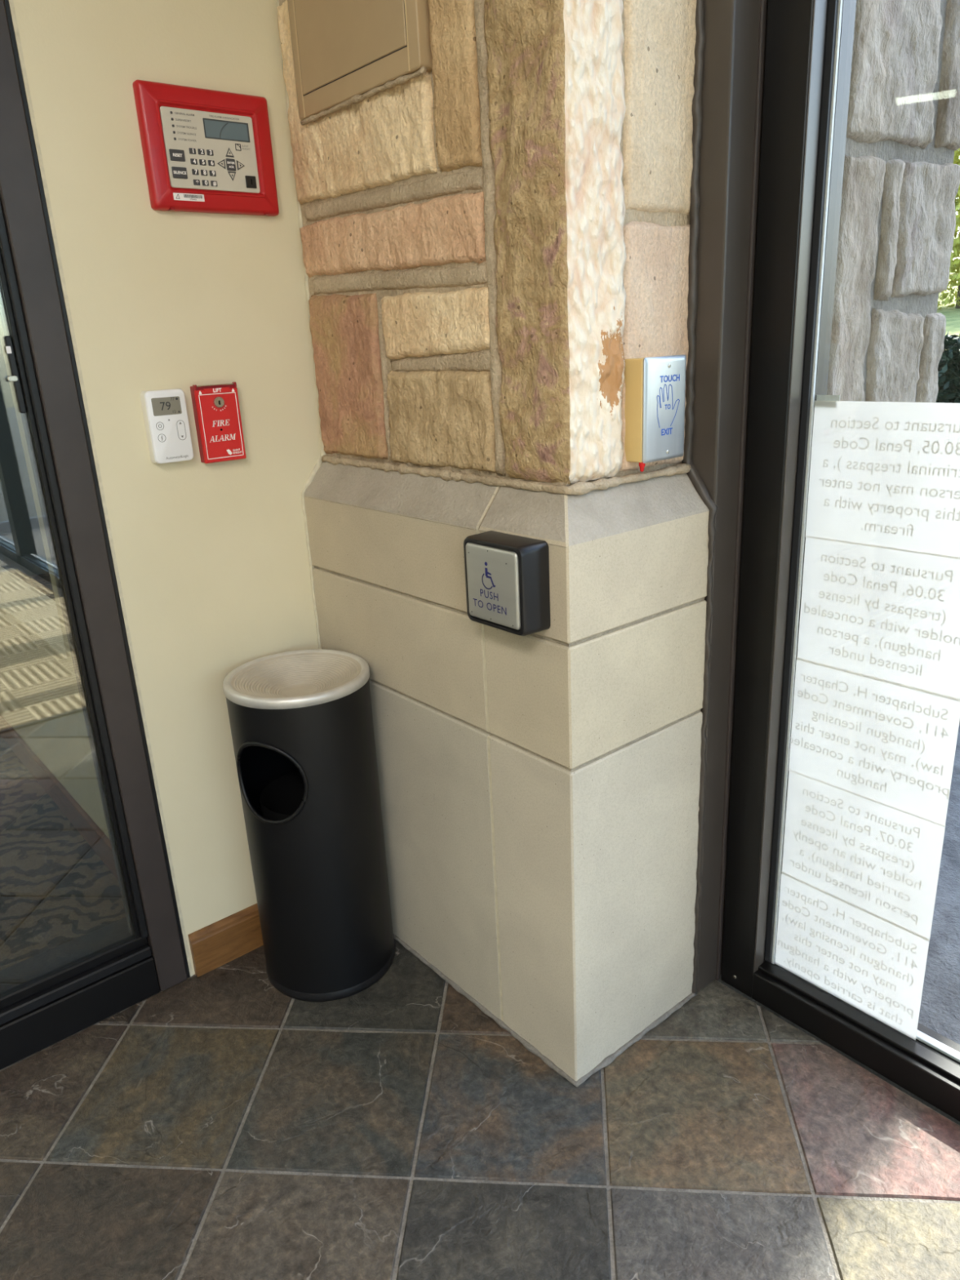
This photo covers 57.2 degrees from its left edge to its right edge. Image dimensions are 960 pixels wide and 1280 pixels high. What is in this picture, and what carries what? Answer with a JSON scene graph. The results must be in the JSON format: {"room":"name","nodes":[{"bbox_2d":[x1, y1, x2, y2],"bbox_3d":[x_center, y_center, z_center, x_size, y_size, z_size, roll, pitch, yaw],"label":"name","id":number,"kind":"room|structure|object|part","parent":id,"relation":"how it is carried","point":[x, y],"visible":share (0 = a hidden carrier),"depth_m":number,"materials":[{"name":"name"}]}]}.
{"room":"entrance vestibule","nodes":[
{"label":"entrance vestibule","id":0,"kind":"room"},
{"bbox_2d":[0,341,48,577],"bbox_3d":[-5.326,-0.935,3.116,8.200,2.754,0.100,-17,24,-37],"label":"glass door","id":1,"kind":"structure","parent":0,"point":[22,552],"depth_m":5.29,"materials":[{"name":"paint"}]},
{"bbox_2d":[0,565,104,833],"bbox_3d":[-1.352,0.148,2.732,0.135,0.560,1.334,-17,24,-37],"label":"floor","id":2,"kind":"structure","parent":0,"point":[37,699],"depth_m":2.48,"materials":[{"name":"tile"}]},
{"bbox_2d":[0,316,110,839],"bbox_3d":[-0.761,-0.729,1.813,0.365,2.750,0.394,-17,24,-37],"label":"door frame","id":3,"kind":"structure","parent":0,"point":[18,414],"depth_m":2.03,"materials":[{"name":"paint"}]},
{"bbox_2d":[8,0,325,976],"bbox_3d":[-0.408,-0.716,1.722,0.840,2.750,0.196,-17,24,-37],"label":"wall","id":4,"kind":"structure","parent":0,"point":[212,562],"depth_m":1.59,"materials":[{"name":"beige paint"}]},
{"bbox_2d":[0,0,190,1070],"bbox_3d":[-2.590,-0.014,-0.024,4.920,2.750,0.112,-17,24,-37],"label":"door","id":5,"kind":"structure","parent":4,"relation":"in","point":[46,997],"depth_m":1.58,"materials":[{"name":"brown metal"}]},
{"bbox_2d":[4,335,26,413],"bbox_3d":[-0.751,-0.426,1.417,0.019,0.120,0.009,-17,24,-37],"label":"door handle","id":6,"kind":"object","parent":5,"relation":"attached to","point":[15,377],"depth_m":1.42,"materials":[{"name":"brown metal"}]},
{"bbox_3d":[-0.751,-0.420,1.416,0.016,0.010,0.006,-17,24,-37],"label":"lever","id":7,"kind":"part","parent":6,"relation":"part of","materials":[{"name":"silver metal"}]},
{"bbox_3d":[-2.527,1.247,0.402,4.796,0.086,0.112,-17,24,-37],"label":"rail","id":8,"kind":"part","parent":5,"relation":"part of","materials":[{"name":"black metal"}]},
{"bbox_2d":[139,388,193,463],"bbox_3d":[-0.552,-0.379,1.561,0.074,0.125,0.022,-17,24,-37],"label":"thermostat","id":9,"kind":"object","parent":4,"relation":"attached to","point":[165,414],"visible":1,"depth_m":1.55,"materials":[{"name":"white plastic"}]},
{"bbox_2d":[132,80,279,216],"bbox_3d":[-0.459,-0.835,1.507,0.232,0.189,0.023,-17,24,-37],"label":"fire alarm annunciator","id":10,"kind":"object","parent":4,"relation":"attached to","point":[205,150],"visible":1,"depth_m":1.49,"materials":[{"name":"red plastic"}]},
{"bbox_3d":[-0.433,-0.871,1.507,0.082,0.030,0.001,-17,24,-37],"label":"screen frame","id":11,"kind":"part","parent":10,"relation":"part of","materials":[{"name":"grey plastic"}]},
{"bbox_2d":[244,175,257,188],"bbox_3d":[-0.403,-0.806,1.551,0.019,0.019,0.002,-17,24,-37],"label":"switch","id":12,"kind":"object","parent":10,"relation":"attached to","point":[251,181],"depth_m":1.55,"materials":[{"name":"black plastic"}]},
{"bbox_2d":[190,382,246,463],"bbox_3d":[-0.478,-0.399,1.617,0.081,0.138,0.026,-17,24,-37],"label":"alarm pull station","id":13,"kind":"object","parent":4,"relation":"attached to","point":[216,409],"visible":1,"depth_m":1.61,"materials":[{"name":"red paint"}]},
{"bbox_2d":[187,902,263,977],"bbox_3d":[-0.454,0.613,1.944,0.374,0.099,0.014,-17,24,-37],"label":"baseboard","id":14,"kind":"structure","parent":4,"relation":"attached to","point":[212,946],"depth_m":1.87,"materials":[{"name":"brown wood"}]},
{"bbox_2d":[0,573,959,1279],"bbox_3d":[-1.955,1.507,-0.225,8.200,0.060,10.400,-17,24,-37],"label":"floor","id":15,"kind":"structure","parent":0,"point":[221,1123],"depth_m":1.43,"materials":[{"name":"tile"}]},
{"bbox_2d":[222,648,395,1001],"bbox_3d":[-0.334,0.370,1.780,0.276,0.652,0.274,-17,24,-37],"label":"trash can","id":16,"kind":"object","parent":15,"relation":"on","point":[301,721],"visible":1,"depth_m":1.69,"materials":[{"name":"metal"}]},
{"bbox_2d":[231,652,361,697],"bbox_3d":[-0.347,0.082,1.683,0.244,0.036,0.244,-17,24,-37],"label":"tray","id":17,"kind":"object","parent":16,"relation":"on","point":[282,674],"depth_m":1.72,"materials":[{"name":"metal"}]},
{"bbox_2d":[276,0,709,1087],"bbox_3d":[-0.011,-0.645,1.459,0.356,2.754,0.757,-17,24,-37],"label":"pillar","id":18,"kind":"structure","parent":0,"point":[489,235],"depth_m":1.41,"materials":[{"name":"stone"}]},
{"bbox_2d":[287,0,432,124],"bbox_3d":[-0.201,-1.093,1.325,0.030,0.501,0.356,-17,24,-37],"label":"access panel","id":19,"kind":"object","parent":18,"relation":"attached to","point":[345,52],"visible":0.97,"depth_m":1.37,"materials":[{"name":"beige metal"}]},
{"bbox_3d":[-0.213,-1.091,1.318,0.002,0.420,0.301,-17,24,-37],"label":"panel door","id":20,"kind":"part","parent":19,"relation":"part of","materials":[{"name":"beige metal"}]},
{"bbox_2d":[463,530,550,635],"bbox_3d":[0.037,-0.085,1.306,0.054,0.133,0.133,-17,24,-37],"label":"button","id":21,"kind":"object","parent":18,"relation":"attached to","point":[507,575],"visible":1,"depth_m":1.27,"materials":[{"name":"metal"}]},
{"bbox_3d":[0.020,-0.080,1.294,0.011,0.115,0.114,-17,24,-37],"label":"push plate","id":22,"kind":"part","parent":21,"relation":"part of","materials":[{"name":"metal"}]},
{"bbox_2d":[624,354,686,471],"bbox_3d":[0.267,-0.344,1.336,0.098,0.164,0.040,-17,24,-37],"label":"button","id":23,"kind":"object","parent":18,"relation":"attached to","point":[655,386],"visible":1,"depth_m":1.31,"materials":[{"name":"silver plastic"}]},
{"bbox_2d":[639,462,644,471],"bbox_3d":[0.244,-0.261,1.326,0.009,0.015,0.009,3,19,16],"label":"indicator light","id":24,"kind":"object","parent":23,"relation":"attached to","point":[642,464],"depth_m":1.32,"materials":[{"name":"red plastic"}]},
{"bbox_3d":[0.277,-0.347,1.322,0.097,0.151,0.005,-17,24,-37],"label":"plate","id":25,"kind":"part","parent":23,"relation":"part of","materials":[{"name":"metal"}]},
{"bbox_2d":[826,0,959,402],"bbox_3d":[0.403,-0.980,1.709,0.406,3.220,0.902,-17,24,-37],"label":"wall","id":26,"kind":"structure","parent":0,"point":[901,180],"depth_m":1.43,"materials":[{"name":"grey stone"}]},
{"bbox_2d":[681,0,768,995],"bbox_3d":[0.383,-0.637,1.372,0.183,2.751,0.121,-17,24,-37],"label":"trim","id":27,"kind":"structure","parent":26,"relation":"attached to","point":[730,51],"depth_m":1.36,"materials":[{"name":"brown metal"}]},
{"bbox_2d":[720,0,959,1121],"bbox_3d":[2.112,-0.073,-0.555,0.101,2.750,5.180,-17,24,-37],"label":"door frame","id":28,"kind":"structure","parent":26,"relation":"in","point":[808,57],"depth_m":1.42,"materials":[{"name":"brown metal"}]},
{"bbox_2d":[774,871,929,1041],"bbox_3d":[0.653,0.563,1.581,0.001,0.216,0.278,-17,24,-37],"label":"paper notice","id":29,"kind":"object","parent":28,"relation":"attached to","point":[874,964],"visible":1,"depth_m":1.57,"materials":[{"name":"white paper"}]},
{"bbox_3d":[2.168,1.196,-0.114,0.100,0.060,5.007,-17,24,-37],"label":"rail","id":30,"kind":"part","parent":28,"relation":"part of","materials":[{"name":"black metal"}]},
{"bbox_2d":[782,771,945,938],"bbox_3d":[0.643,0.361,1.514,0.001,0.216,0.278,-17,24,-37],"label":"paper notice","id":31,"kind":"object","parent":28,"relation":"attached to","point":[882,860],"visible":1,"depth_m":1.50,"materials":[{"name":"white paper"}]},
{"bbox_2d":[788,657,959,827],"bbox_3d":[0.632,0.161,1.445,0.001,0.216,0.278,-17,24,-37],"label":"paper notice","id":32,"kind":"object","parent":28,"relation":"attached to","point":[892,744],"visible":1,"depth_m":1.43,"materials":[{"name":"white paper"}]},
{"bbox_2d":[797,537,959,698],"bbox_3d":[0.623,-0.041,1.377,0.001,0.216,0.278,-17,24,-37],"label":"paper notice","id":33,"kind":"object","parent":28,"relation":"attached to","point":[890,615],"visible":1,"depth_m":1.37,"materials":[{"name":"white paper"}]},
{"bbox_2d":[804,395,959,559],"bbox_3d":[0.613,-0.246,1.309,0.005,0.224,0.278,-17,24,-37],"label":"paper notice","id":34,"kind":"object","parent":28,"relation":"attached to","point":[883,474],"visible":1,"depth_m":1.31,"materials":[{"name":"white paper"}]},
{"label":"outside","id":35,"kind":"structure","parent":0,"visible":0},
{"bbox_2d":[716,402,959,1125],"bbox_3d":[19.252,-7.637,23.725,58.750,0.100,70.000,-17,24,-37],"label":"ground","id":36,"kind":"structure","parent":35,"point":[940,1007],"depth_m":1.84,"materials":[{"name":"concrete"}]},
{"bbox_2d":[936,331,959,403],"bbox_3d":[7.218,-4.094,13.741,1.951,1.403,3.302,-17,24,-37],"label":"hedge","id":37,"kind":"object","parent":36,"relation":"on","point":[948,366],"visible":0.19,"depth_m":13.12,"materials":[{"name":"green plant"}]},
{"bbox_2d":[937,148,959,309],"bbox_3d":[20.628,-17.771,36.945,8.232,10.487,12.091,-17,24,-37],"label":"tree","id":38,"kind":"object","parent":36,"relation":"on","point":[955,264],"visible":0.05,"depth_m":37.02,"materials":[{"name":"green plant"}]},
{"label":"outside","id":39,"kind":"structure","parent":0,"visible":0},
{"bbox_2d":[936,269,959,350],"bbox_3d":[33.649,-19.276,46.439,64.000,6.050,90.000,-17,24,-37],"label":"lawn","id":40,"kind":"structure","parent":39,"point":[952,314],"depth_m":35.68,"materials":[{"name":"green plant"}]}
]}

